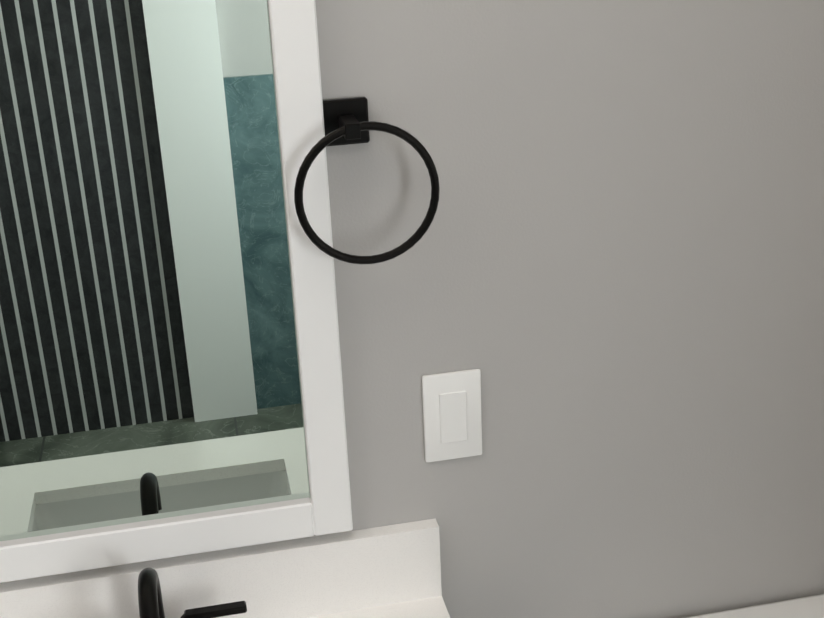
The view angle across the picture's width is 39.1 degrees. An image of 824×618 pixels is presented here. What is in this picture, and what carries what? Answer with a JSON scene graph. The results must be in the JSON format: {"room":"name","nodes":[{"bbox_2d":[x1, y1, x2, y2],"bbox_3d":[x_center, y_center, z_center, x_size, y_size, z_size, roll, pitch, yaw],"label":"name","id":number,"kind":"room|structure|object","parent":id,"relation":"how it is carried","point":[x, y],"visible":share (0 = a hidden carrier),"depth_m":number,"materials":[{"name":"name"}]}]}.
{"room":"bathroom","nodes":[
{"label":"bathroom","id":0,"kind":"room"},
{"bbox_2d":[3,0,823,617],"bbox_3d":[-0.968,-0.595,0.920,3.710,4.165,0.100,-7,22,-10],"label":"wall","id":1,"kind":"structure","parent":0,"point":[605,274],"depth_m":1.35,"materials":[{"name":"grey paint"}]},
{"bbox_2d":[0,0,352,582],"bbox_3d":[-0.726,-0.098,1.099,1.297,0.929,0.025,-7,22,-10],"label":"framed mirror","id":2,"kind":"object","parent":1,"relation":"attached to","point":[171,383],"visible":0.92,"depth_m":1.23,"materials":[{"name":"white mirror"}]},
{"bbox_2d":[294,97,439,263],"bbox_3d":[-0.051,-0.134,1.220,0.153,0.168,0.054,-7,22,-10],"label":"towel ring","id":3,"kind":"object","parent":1,"relation":"attached to","point":[346,121],"visible":0.98,"depth_m":1.21,"materials":[{"name":"black metal"}]},
{"bbox_2d":[422,369,481,461],"bbox_3d":[0.048,0.127,1.370,0.070,0.114,0.008,-7,22,-10],"label":"rocker switch","id":4,"kind":"object","parent":1,"relation":"attached to","point":[452,415],"visible":1,"depth_m":1.37,"materials":[{"name":"white plastic"}]},
{"bbox_3d":[-0.626,1.744,0.522,3.710,0.100,2.560,-7,22,-10],"label":"floor","id":5,"kind":"structure","parent":0,"visible":0},
{"bbox_2d":[0,518,449,617],"bbox_3d":[-0.630,0.855,1.223,1.493,1.023,0.522,-7,22,-10],"label":"bathroom vanity","id":6,"kind":"object","parent":5,"relation":"on","point":[391,571],"visible":1,"depth_m":1.38,"materials":[{"name":"white paint"}]},
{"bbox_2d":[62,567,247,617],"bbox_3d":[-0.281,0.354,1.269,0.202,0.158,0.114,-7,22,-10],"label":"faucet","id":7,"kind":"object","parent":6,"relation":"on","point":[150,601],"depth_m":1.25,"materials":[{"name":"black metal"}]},
{"bbox_2d":[687,594,823,617],"bbox_3d":[0.469,0.877,1.390,0.470,0.765,0.666,-7,22,-10],"label":"toilet","id":8,"kind":"object","parent":5,"relation":"on","point":[809,607],"visible":1,"depth_m":1.54,"materials":[{"name":"white ceramic"}]}
]}

